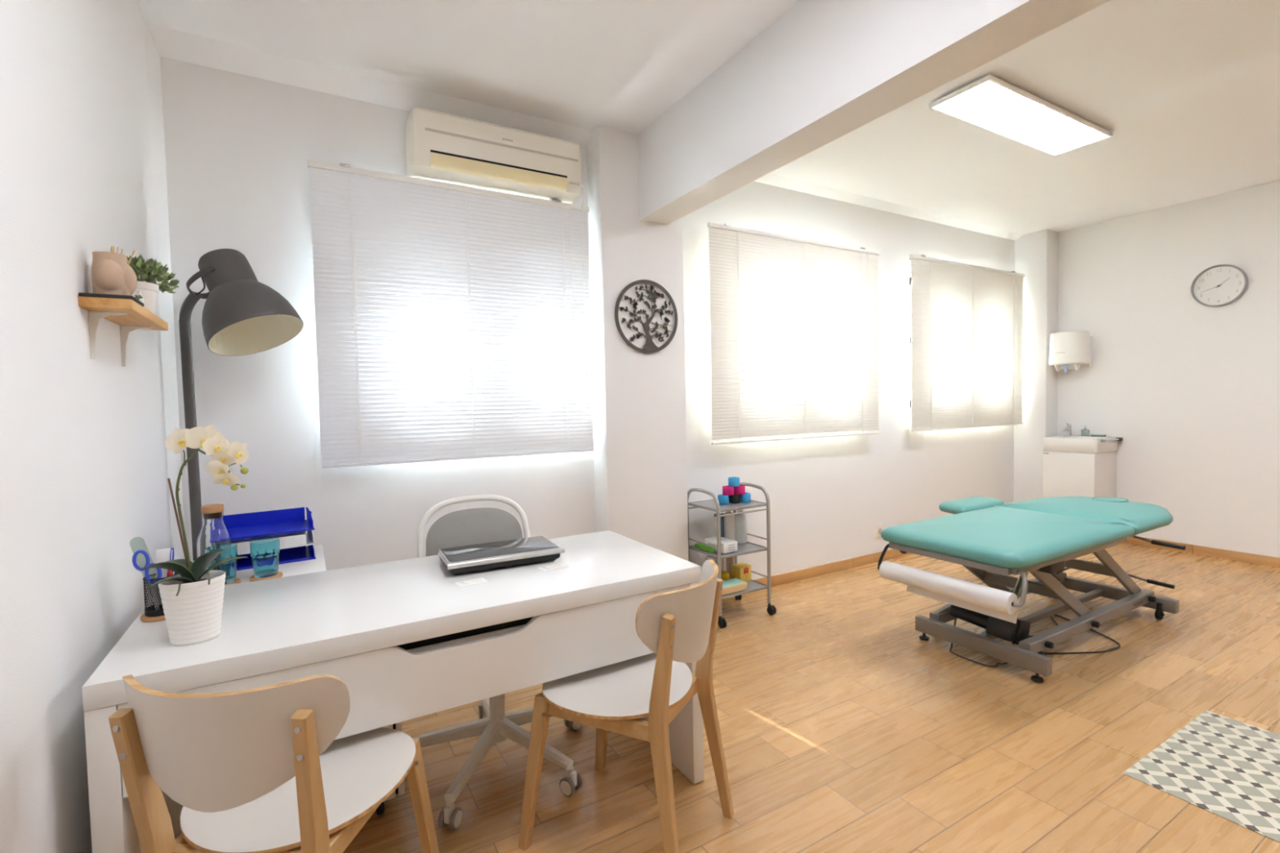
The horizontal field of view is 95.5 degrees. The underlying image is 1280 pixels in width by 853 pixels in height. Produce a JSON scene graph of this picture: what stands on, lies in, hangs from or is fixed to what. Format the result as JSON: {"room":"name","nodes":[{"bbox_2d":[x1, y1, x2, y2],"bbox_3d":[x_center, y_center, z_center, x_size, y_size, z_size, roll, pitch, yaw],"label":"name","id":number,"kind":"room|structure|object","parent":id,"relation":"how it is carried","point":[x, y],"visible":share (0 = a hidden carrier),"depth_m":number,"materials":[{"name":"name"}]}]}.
{"room":"examination room","nodes":[
{"label":"examination room","id":0,"kind":"room"},
{"bbox_2d":[0,0,184,852],"bbox_3d":[-0.478,-0.084,-0.270,0.230,2.784,6.420,-3,3,-30],"label":"wall","id":1,"kind":"structure","parent":0,"point":[86,463],"depth_m":1.33,"materials":[{"name":"paint"}]},
{"bbox_2d":[78,296,168,367],"bbox_3d":[-1.447,-0.253,1.652,0.101,0.148,0.467,-3,3,-30],"label":"wall shelf","id":2,"kind":"object","parent":1,"relation":"attached to","point":[131,316],"visible":1,"depth_m":1.51,"materials":[{"name":"brown wood"}]},
{"bbox_2d":[78,292,144,306],"bbox_3d":[-1.361,-0.327,1.502,0.101,0.008,0.129,-3,3,-30],"label":"tray","id":3,"kind":"object","parent":2,"relation":"on","point":[80,294],"depth_m":1.45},
{"bbox_2d":[91,251,137,295],"bbox_3d":[-1.357,-0.388,1.500,0.086,0.112,0.087,-3,3,-30],"label":"vase","id":4,"kind":"object","parent":3,"relation":"on","point":[111,273],"visible":0.89,"depth_m":1.47,"materials":[{"name":"beige ceramic"}]},
{"bbox_2d":[127,250,135,265],"bbox_3d":[-1.353,-0.407,1.528,0.003,0.118,0.046,0,3,34],"label":"stick","id":5,"kind":"object","parent":4,"relation":"in","point":[131,258],"visible":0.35,"depth_m":1.54,"materials":[{"name":"brown wood"}]},
{"bbox_2d":[134,290,144,307],"bbox_3d":[-1.369,-0.348,1.591,0.020,0.044,0.020,-3,3,-30],"label":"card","id":6,"kind":"object","parent":2,"relation":"on","point":[139,296],"visible":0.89,"depth_m":1.59,"materials":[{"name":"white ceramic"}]},
{"bbox_2d":[126,252,179,314],"bbox_3d":[-1.468,-0.419,1.732,0.157,0.179,0.279,-3,3,-30],"label":"potted plant","id":7,"kind":"object","parent":2,"relation":"on","point":[151,269],"visible":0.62,"depth_m":1.69,"materials":[{"name":"green plant"}]},
{"bbox_2d":[130,280,159,314],"bbox_3d":[-1.468,-0.372,1.698,0.101,0.088,0.101,-3,3,-30],"label":"pot","id":8,"kind":"object","parent":7,"relation":"attached to","point":[149,291],"depth_m":1.69,"materials":[{"name":"white ceramic"}]},
{"bbox_2d":[160,56,1014,580],"bbox_3d":[0.862,-0.286,4.097,6.550,2.784,0.220,-3,3,-30],"label":"wall","id":9,"kind":"structure","parent":0,"point":[238,148],"depth_m":2.85,"materials":[{"name":"paint"}]},
{"bbox_2d":[307,160,594,468],"bbox_3d":[-0.858,-0.509,2.885,1.326,1.333,0.128,-3,3,-30],"label":"blind","id":10,"kind":"object","parent":9,"relation":"attached to","point":[452,322],"visible":1,"depth_m":2.79,"materials":[{"name":"white plastic"}]},
{"bbox_2d":[404,106,585,211],"bbox_3d":[-0.691,-1.272,2.917,0.872,0.398,0.204,-3,3,-30],"label":"air conditioner","id":11,"kind":"object","parent":9,"relation":"attached to","point":[441,147],"visible":0.93,"depth_m":2.80,"materials":[{"name":"beige plastic"}]},
{"bbox_2d":[706,222,879,444],"bbox_3d":[1.099,-0.603,4.023,1.587,1.374,0.128,-3,3,-30],"label":"blind","id":12,"kind":"object","parent":9,"relation":"attached to","point":[794,321],"visible":1,"depth_m":3.93,"materials":[{"name":"white fabric"}]},
{"bbox_2d":[753,548,911,586],"bbox_3d":[1.907,1.029,4.610,3.906,0.072,0.013,-3,3,-30],"label":"baseboard","id":13,"kind":"structure","parent":9,"relation":"attached to","point":[795,575],"depth_m":4.31,"materials":[{"name":"wood"}]},
{"bbox_2d":[875,524,883,537],"bbox_3d":[1.890,0.825,4.593,0.084,0.102,0.014,-3,3,-30],"label":"wall outlet","id":14,"kind":"object","parent":9,"relation":"attached to","point":[878,528],"visible":0.8,"depth_m":4.58,"materials":[{"name":"beige plastic"}]},
{"bbox_2d":[909,276,911,408],"bbox_3d":[2.764,-0.716,5.281,1.538,1.130,0.170,-3,3,-30],"label":"window","id":15,"kind":"structure","parent":9,"relation":"in","point":[910,279],"depth_m":4.90,"materials":[{"name":"paint"}]},
{"bbox_2d":[909,253,1024,431],"bbox_3d":[2.834,-0.690,5.033,1.653,1.399,0.128,-3,3,-30],"label":"blind","id":16,"kind":"object","parent":9,"relation":"attached to","point":[966,321],"visible":1,"depth_m":4.95,"materials":[{"name":"white fabric"}]},
{"bbox_2d":[586,124,688,560],"bbox_3d":[-0.003,-0.239,3.379,0.534,2.784,0.170,-3,3,-30],"label":"pillar","id":17,"kind":"structure","parent":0,"point":[639,398],"depth_m":3.27,"materials":[{"name":"paint"}]},
{"bbox_2d":[614,279,677,353],"bbox_3d":[0.038,-0.620,3.284,0.412,0.412,0.016,-3,3,-30],"label":"wall art","id":18,"kind":"object","parent":17,"relation":"attached to","point":[651,348],"visible":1,"depth_m":3.28,"materials":[{"name":"brown metal"}]},
{"bbox_2d":[135,0,1279,240],"bbox_3d":[2.394,-1.639,1.363,6.950,0.225,6.420,-3,3,-30],"label":"ceiling","id":19,"kind":"structure","parent":0,"point":[1187,92],"depth_m":2.69,"materials":[{"name":"paint"}]},
{"bbox_2d":[637,0,1110,224],"bbox_3d":[1.542,-1.335,0.776,0.191,0.491,5.850,-3,3,-30],"label":"beam","id":20,"kind":"structure","parent":19,"relation":"attached to","point":[823,71],"depth_m":2.16,"materials":[{"name":"paint"}]},
{"bbox_2d":[928,74,1112,156],"bbox_3d":[2.073,-1.648,3.122,1.245,0.037,0.303,-3,3,-30],"label":"ceiling light panel","id":21,"kind":"object","parent":19,"relation":"attached to","point":[991,104],"visible":1,"depth_m":3.06,"materials":[{"name":"white plastic"}]},
{"bbox_2d":[328,542,1279,852],"bbox_3d":[2.454,1.239,1.478,6.950,0.120,6.420,-3,3,-30],"label":"floor","id":22,"kind":"structure","parent":0,"point":[843,729],"depth_m":2.21,"materials":[{"name":"brown wood"}]},
{"bbox_2d":[178,248,303,560],"bbox_3d":[-1.575,0.276,2.255,0.531,1.910,0.326,-1,2,-3],"label":"floor lamp","id":23,"kind":"object","parent":22,"relation":"on","point":[242,315],"visible":0.91,"depth_m":2.26,"materials":[{"name":"grey metal"}]},
{"bbox_2d":[177,545,326,582],"bbox_3d":[-1.408,0.875,2.124,0.478,0.715,0.555,-3,3,-30],"label":"side table","id":24,"kind":"object","parent":22,"relation":"on","point":[317,565],"visible":0.13,"depth_m":2.11,"materials":[{"name":"white paint"}]},
{"bbox_2d":[196,503,231,569],"bbox_3d":[-1.455,0.396,1.988,0.097,0.255,0.097,-3,3,-30],"label":"carafe","id":25,"kind":"object","parent":24,"relation":"on","point":[214,531],"visible":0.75,"depth_m":1.96,"materials":[{"name":"clear glass"}]},
{"bbox_2d":[224,577,240,585],"bbox_3d":[-1.375,0.519,1.920,0.096,0.011,0.096,-3,3,-30],"label":"coaster","id":26,"kind":"object","parent":24,"relation":"on","point":[237,580],"visible":0.18,"depth_m":1.92,"materials":[{"name":"brown wood"}]},
{"bbox_2d":[204,543,237,584],"bbox_3d":[-1.376,0.455,1.917,0.087,0.118,0.087,-3,3,-30],"label":"glass tumbler","id":27,"kind":"object","parent":26,"relation":"on","point":[229,550],"visible":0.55,"depth_m":1.90,"materials":[{"name":"teal"}]},
{"bbox_2d":[249,571,282,582],"bbox_3d":[-1.279,0.515,1.992,0.096,0.011,0.096,-3,3,-30],"label":"coaster","id":28,"kind":"object","parent":24,"relation":"on","point":[279,575],"visible":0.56,"depth_m":1.96,"materials":[{"name":"brown wood"}]},
{"bbox_2d":[249,537,279,577],"bbox_3d":[-1.281,0.450,1.989,0.087,0.118,0.087,-3,3,-30],"label":"glass tumbler","id":29,"kind":"object","parent":28,"relation":"on","point":[264,553],"visible":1,"depth_m":1.96,"materials":[{"name":"teal"}]},
{"bbox_2d":[236,545,315,570],"bbox_3d":[-1.450,0.486,2.242,0.327,0.056,0.245,-3,3,-35],"label":"tray","id":30,"kind":"object","parent":24,"relation":"on","point":[300,553],"visible":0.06,"depth_m":2.26,"materials":[{"name":"blue plastic"}]},
{"bbox_2d":[231,530,315,555],"bbox_3d":[-1.451,0.429,2.240,0.327,0.056,0.245,-3,3,-35],"label":"tray","id":31,"kind":"object","parent":30,"relation":"on","point":[287,540],"visible":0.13,"depth_m":2.21,"materials":[{"name":"white plastic"}]},
{"bbox_2d":[223,506,315,540],"bbox_3d":[-1.452,0.373,2.238,0.327,0.056,0.245,-3,3,-35],"label":"tray","id":32,"kind":"object","parent":31,"relation":"on","point":[257,524],"visible":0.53,"depth_m":2.30,"materials":[{"name":"blue plastic"}]},
{"bbox_2d":[108,674,439,852],"bbox_3d":[-0.756,0.855,1.278,0.452,0.803,0.536,-1,2,3],"label":"chair","id":33,"kind":"object","parent":22,"relation":"on","point":[260,770],"visible":0.99,"depth_m":1.07,"materials":[{"name":"white wood"}]},
{"bbox_2d":[376,721,404,815],"bbox_3d":[-1.016,0.935,1.845,0.449,0.599,0.289,-3,3,-30],"label":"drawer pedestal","id":34,"kind":"object","parent":22,"relation":"on","point":[400,790],"visible":0.09,"depth_m":1.83,"materials":[{"name":"white wood"}]},
{"bbox_2d":[81,530,703,852],"bbox_3d":[-0.622,0.855,1.862,1.538,0.736,0.671,-3,3,-30],"label":"desk","id":35,"kind":"object","parent":22,"relation":"on","point":[406,642],"visible":0.77,"depth_m":1.58,"materials":[{"name":"white paint"}]},
{"bbox_2d":[140,613,165,622],"bbox_3d":[-1.288,0.507,1.569,0.090,0.011,0.090,-3,3,-30],"label":"coaster","id":36,"kind":"object","parent":35,"relation":"on","point":[143,618],"visible":0.37,"depth_m":1.53,"materials":[{"name":"brown wood"}]},
{"bbox_2d":[142,573,173,617],"bbox_3d":[-1.290,0.451,1.567,0.073,0.100,0.073,-3,3,-30],"label":"pencil cup","id":37,"kind":"object","parent":36,"relation":"on","point":[149,611],"visible":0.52,"depth_m":1.54,"materials":[{"name":"black metal"}]},
{"bbox_2d":[132,550,162,610],"bbox_3d":[-1.294,0.409,1.530,0.012,0.174,0.058,1,3,41],"label":"scissors","id":38,"kind":"object","parent":37,"relation":"in","point":[136,566],"visible":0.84,"depth_m":1.53,"materials":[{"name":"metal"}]},
{"bbox_2d":[155,547,174,604],"bbox_3d":[-1.289,0.407,1.580,0.045,0.151,0.010,-3,3,-36],"label":"pad","id":39,"kind":"object","parent":37,"relation":"in","point":[162,555],"visible":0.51,"depth_m":1.58,"materials":[{"name":"white paper"}]},
{"bbox_2d":[166,569,173,577],"bbox_3d":[-1.268,0.433,1.563,0.032,0.121,0.012,-1,2,4],"label":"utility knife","id":40,"kind":"object","parent":37,"relation":"in","point":[170,573],"visible":0.24,"depth_m":1.56,"materials":[{"name":"red plastic"}]},
{"bbox_2d":[169,547,173,560],"bbox_3d":[-1.273,0.411,1.578,0.022,0.163,0.011,-1,2,-6],"label":"pen","id":41,"kind":"object","parent":37,"relation":"in","point":[171,553],"visible":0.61,"depth_m":1.57,"materials":[{"name":"blue plastic"}]},
{"bbox_2d":[139,424,248,645],"bbox_3d":[-1.056,0.255,1.397,0.214,0.519,0.132,-2,2,-19],"label":"potted orchid","id":42,"kind":"object","parent":35,"relation":"on","point":[193,599],"visible":1,"depth_m":1.38,"materials":[{"name":"white ceramic"}]},
{"bbox_2d":[454,577,488,587],"bbox_3d":[-0.524,0.486,1.813,0.090,0.001,0.055,-3,3,-34],"label":"business card","id":43,"kind":"object","parent":35,"relation":"on","point":[480,580],"visible":1,"depth_m":1.81,"materials":[{"name":"white paper"}]},
{"bbox_2d":[438,536,564,574],"bbox_3d":[-0.488,0.451,2.040,0.393,0.051,0.223,-2,3,-28],"label":"laptop","id":44,"kind":"object","parent":35,"relation":"on","point":[465,559],"visible":1,"depth_m":1.98,"materials":[{"name":"silver plastic"}]},
{"bbox_2d":[537,563,568,571],"bbox_3d":[-0.294,0.475,1.962,0.090,0.001,0.055,-3,3,-36],"label":"business card","id":45,"kind":"object","parent":35,"relation":"on","point":[555,566],"visible":1,"depth_m":1.96,"materials":[{"name":"white paper"}]},
{"bbox_2d":[411,494,582,831],"bbox_3d":[-0.527,0.752,2.109,0.688,0.925,0.677,-2,3,-26],"label":"chair","id":46,"kind":"object","parent":22,"relation":"on","point":[469,526],"visible":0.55,"depth_m":2.12,"materials":[{"name":"grey paint"}]},
{"bbox_2d":[517,560,733,852],"bbox_3d":[-0.027,0.821,1.743,0.536,0.803,0.452,0,3,29],"label":"chair","id":47,"kind":"object","parent":22,"relation":"on","point":[680,626],"visible":0.96,"depth_m":1.63,"materials":[{"name":"white wood"}]},
{"bbox_2d":[687,482,776,628],"bbox_3d":[0.546,0.747,3.529,0.422,0.778,0.365,-3,3,-30],"label":"trolley","id":48,"kind":"object","parent":22,"relation":"on","point":[748,548],"visible":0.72,"depth_m":3.47,"materials":[{"name":"silver metal"}]},
{"bbox_2d":[694,542,715,552],"bbox_3d":[0.385,0.721,3.464,0.030,0.025,0.160,-3,3,-31],"label":"box","id":49,"kind":"object","parent":48,"relation":"on","point":[698,545],"visible":0.94,"depth_m":3.44,"materials":[{"name":"green plastic"}]},
{"bbox_2d":[705,555,716,564],"bbox_3d":[0.438,0.867,3.589,0.069,0.185,0.069,-3,3,-30],"label":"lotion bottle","id":50,"kind":"object","parent":48,"relation":"on","point":[707,557],"visible":0.17,"depth_m":3.56,"materials":[{"name":"white plastic"}]},
{"bbox_2d":[713,512,724,537],"bbox_3d":[0.486,0.632,3.583,0.040,0.190,0.060,1,3,43],"label":"carton","id":51,"kind":"object","parent":48,"relation":"on","point":[722,518],"visible":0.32,"depth_m":3.57,"materials":[{"name":"white cardboard"}]},
{"bbox_2d":[716,558,724,571],"bbox_3d":[0.504,0.861,3.644,0.056,0.190,0.056,-3,3,-30],"label":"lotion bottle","id":52,"kind":"object","parent":48,"relation":"on","point":[722,561],"visible":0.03,"depth_m":3.62,"materials":[{"name":"white plastic"}]},
{"bbox_2d":[704,536,737,553],"bbox_3d":[0.481,0.703,3.459,0.111,0.058,0.171,-3,3,-34],"label":"basket","id":53,"kind":"object","parent":48,"relation":"on","point":[727,545],"visible":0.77,"depth_m":3.41,"materials":[{"name":"grey plastic"}]},
{"bbox_2d":[717,494,728,504],"bbox_3d":[0.500,0.437,3.494,0.068,0.050,0.068,-3,3,-30],"label":"tape roll","id":54,"kind":"object","parent":48,"relation":"on","point":[723,500],"visible":0.88,"depth_m":3.46,"materials":[{"name":"blue fabric"}]},
{"bbox_2d":[722,485,733,495],"bbox_3d":[0.531,0.386,3.504,0.068,0.050,0.068,-3,3,-30],"label":"tape roll","id":55,"kind":"object","parent":54,"relation":"on","point":[726,490],"visible":0.99,"depth_m":3.48,"materials":[{"name":"pink fabric"}]},
{"bbox_2d":[720,570,729,580],"bbox_3d":[0.516,0.923,3.569,0.072,0.072,0.072,-3,3,-30],"label":"ball","id":56,"kind":"object","parent":48,"relation":"on","point":[725,575],"visible":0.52,"depth_m":3.54,"materials":[{"name":"plastic"}]},
{"bbox_2d":[688,499,766,512],"bbox_3d":[0.527,0.469,3.517,0.370,0.016,0.310,-3,3,-30],"label":"shelf","id":57,"kind":"object","parent":48,"relation":"attached to","point":[709,504],"depth_m":3.45,"materials":[{"name":"silver metal"}]},
{"bbox_2d":[688,541,767,559],"bbox_3d":[0.532,0.737,3.527,0.370,0.016,0.310,-3,3,-30],"label":"shelf","id":58,"kind":"object","parent":48,"relation":"attached to","point":[748,548],"depth_m":3.45,"materials":[{"name":"silver metal"}]},
{"bbox_2d":[724,511,735,540],"bbox_3d":[0.551,0.617,3.599,0.072,0.215,0.072,-3,3,-30],"label":"lotion bottle","id":59,"kind":"object","parent":48,"relation":"on","point":[729,521],"visible":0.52,"depth_m":3.57,"materials":[{"name":"white plastic"}]},
{"bbox_2d":[725,556,734,577],"bbox_3d":[0.571,0.861,3.683,0.056,0.185,0.056,-3,3,-30],"label":"lotion bottle","id":60,"kind":"object","parent":48,"relation":"on","point":[729,561],"visible":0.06,"depth_m":3.66,"materials":[{"name":"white plastic"}]},
{"bbox_2d":[721,577,747,595],"bbox_3d":[0.523,0.943,3.429,0.200,0.044,0.104,-3,3,-33],"label":"box","id":61,"kind":"object","parent":48,"relation":"on","point":[731,585],"visible":0.6,"depth_m":3.40,"materials":[{"name":"brown wood"}]},
{"bbox_2d":[728,493,740,503],"bbox_3d":[0.571,0.434,3.518,0.068,0.050,0.068,-3,3,-30],"label":"tape roll","id":62,"kind":"object","parent":48,"relation":"on","point":[735,499],"visible":0.87,"depth_m":3.49,"materials":[{"name":"black fabric"}]},
{"bbox_2d":[733,484,745,494],"bbox_3d":[0.603,0.383,3.530,0.068,0.050,0.068,-3,3,-30],"label":"tape roll","id":63,"kind":"object","parent":62,"relation":"on","point":[740,490],"visible":0.89,"depth_m":3.50,"materials":[{"name":"pink fabric"}]},
{"bbox_2d":[728,476,739,486],"bbox_3d":[0.568,0.334,3.517,0.068,0.050,0.068,-3,3,-30],"label":"tape roll","id":64,"kind":"object","parent":63,"relation":"on","point":[732,481],"visible":1,"depth_m":3.49,"materials":[{"name":"blue fabric"}]},
{"bbox_2d":[734,509,746,543],"bbox_3d":[0.626,0.620,3.625,0.080,0.205,0.080,-3,3,-30],"label":"lotion bottle","id":65,"kind":"object","parent":48,"relation":"on","point":[740,520],"visible":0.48,"depth_m":3.59,"materials":[{"name":"white plastic"}]},
{"bbox_2d":[730,562,751,582],"bbox_3d":[0.626,0.906,3.603,0.100,0.098,0.082,-3,3,-38],"label":"box","id":66,"kind":"object","parent":48,"relation":"on","point":[741,571],"visible":1,"depth_m":3.58,"materials":[{"name":"yellow cardboard"}]},
{"bbox_2d":[721,577,768,599],"bbox_3d":[0.537,0.969,3.536,0.370,0.016,0.310,-3,3,-30],"label":"shelf","id":67,"kind":"object","parent":48,"relation":"attached to","point":[752,585],"depth_m":3.46,"materials":[{"name":"silver metal"}]},
{"bbox_2d":[739,492,751,502],"bbox_3d":[0.640,0.432,3.544,0.068,0.050,0.068,-3,3,-30],"label":"tape roll","id":68,"kind":"object","parent":48,"relation":"on","point":[746,497],"visible":0.84,"depth_m":3.52,"materials":[{"name":"blue fabric"}]},
{"bbox_2d":[877,496,1186,683],"bbox_3d":[2.152,0.795,3.263,1.932,0.638,1.100,-3,3,-30],"label":"table","id":69,"kind":"object","parent":22,"relation":"on","point":[994,540],"visible":0.98,"depth_m":2.94,"materials":[{"name":"teal leather"}]},
{"bbox_2d":[879,560,1017,623],"bbox_3d":[1.391,0.752,2.673,0.091,0.136,0.610,-3,3,-30],"label":"paper roll","id":70,"kind":"object","parent":69,"relation":"hanging from","point":[991,602],"visible":0.98,"depth_m":2.61,"materials":[{"name":"white paper"}]},
{"bbox_2d":[880,505,1134,568],"bbox_3d":[1.876,0.535,2.997,1.123,0.084,0.710,-3,3,-30],"label":"cushion","id":71,"kind":"object","parent":69,"relation":"on","point":[996,537],"depth_m":2.80,"materials":[{"name":"teal leather"}]},
{"bbox_2d":[1000,496,1173,534],"bbox_3d":[2.699,0.499,3.476,0.751,0.084,0.710,-3,3,-30],"label":"cushion","id":72,"kind":"object","parent":69,"relation":"on","point":[1143,517],"depth_m":3.32,"materials":[{"name":"teal leather"}]},
{"bbox_2d":[949,614,1119,666],"bbox_3d":[2.068,1.045,3.010,0.990,0.162,0.485,-3,3,-30],"label":"power cable","id":73,"kind":"object","parent":22,"relation":"on","point":[955,620],"visible":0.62,"depth_m":2.88,"materials":[{"name":"black plastic"}]},
{"bbox_2d":[1042,435,1117,497],"bbox_3d":[3.854,0.548,5.109,0.426,0.913,0.415,-3,3,-30],"label":"washbasin","id":74,"kind":"object","parent":22,"relation":"on","point":[1073,465],"visible":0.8,"depth_m":4.97,"materials":[{"name":"white ceramic"}]},
{"bbox_2d":[1062,422,1071,435],"bbox_3d":[3.836,0.026,5.232,0.128,0.122,0.042,-3,3,-30],"label":"faucet","id":75,"kind":"object","parent":74,"relation":"on","point":[1068,430],"visible":1,"depth_m":5.24,"materials":[{"name":"silver metal"}]},
{"bbox_2d":[1042,435,1117,453],"bbox_3d":[3.851,0.154,5.097,0.414,0.124,0.415,-3,3,-30],"label":"basin","id":76,"kind":"object","parent":74,"relation":"in","point":[1062,444],"depth_m":4.98,"materials":[{"name":"white ceramic"}]},
{"bbox_2d":[1080,425,1089,435],"bbox_3d":[3.967,0.038,5.181,0.059,0.095,0.058,-3,3,-30],"label":"soap dispenser","id":77,"kind":"object","parent":74,"relation":"on","point":[1085,432],"visible":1,"depth_m":5.16,"materials":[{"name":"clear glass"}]},
{"bbox_2d":[1080,429,1089,435],"bbox_3d":[3.968,0.056,5.183,0.058,0.060,0.058,-3,3,-30],"label":"bottle","id":78,"kind":"object","parent":77,"relation":"attached to","point":[1084,432],"depth_m":5.16,"materials":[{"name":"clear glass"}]},
{"bbox_2d":[1090,434,1106,436],"bbox_3d":[4.019,0.081,5.097,0.075,0.015,0.110,-3,3,-30],"label":"soap dish","id":79,"kind":"object","parent":74,"relation":"on","point":[1091,435],"visible":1,"depth_m":5.08,"materials":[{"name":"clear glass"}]},
{"bbox_2d":[1100,437,1123,442],"bbox_3d":[3.988,0.113,4.917,0.333,0.026,0.034,-3,3,-30],"label":"towel bar","id":80,"kind":"object","parent":74,"relation":"attached to","point":[1116,438],"visible":1,"depth_m":4.89,"materials":[{"name":"silver metal"}]},
{"bbox_2d":[1123,710,1279,843],"bbox_3d":[2.250,1.174,1.662,0.752,0.003,1.150,-3,3,-30],"label":"floor mat","id":81,"kind":"object","parent":22,"relation":"on","point":[1228,768],"visible":1,"depth_m":1.98,"materials":[{"name":"fabric"}]},
{"bbox_2d":[1013,229,1058,502],"bbox_3d":[3.726,-0.400,5.484,0.220,2.784,0.285,-3,3,-30],"label":"column","id":82,"kind":"structure","parent":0,"point":[1036,253],"depth_m":5.38,"materials":[{"name":"paint"}]},
{"bbox_2d":[1057,180,1279,557],"bbox_3d":[5.338,-0.339,3.116,0.200,2.784,6.420,-3,3,-30],"label":"wall","id":83,"kind":"structure","parent":0,"point":[1190,388],"depth_m":4.62,"materials":[{"name":"paint"}]},
{"bbox_2d":[1048,330,1092,372],"bbox_3d":[3.829,-0.661,5.186,0.305,0.360,0.298,-3,3,-30],"label":"dispenser","id":84,"kind":"object","parent":83,"relation":"attached to","point":[1069,349],"visible":1,"depth_m":5.08,"materials":[{"name":"white plastic"}]},
{"bbox_2d":[1123,536,1279,568],"bbox_3d":[5.351,1.022,2.991,0.013,0.072,5.723,-3,3,-30],"label":"baseboard","id":85,"kind":"structure","parent":83,"relation":"attached to","point":[1273,562],"depth_m":4.50,"materials":[{"name":"wood"}]},
{"bbox_2d":[1191,264,1248,306],"bbox_3d":[4.403,-1.071,4.426,0.041,0.316,0.316,-3,3,-30],"label":"wall clock","id":86,"kind":"object","parent":83,"relation":"attached to","point":[1219,285],"visible":1,"depth_m":4.42,"materials":[{"name":"white plastic"}]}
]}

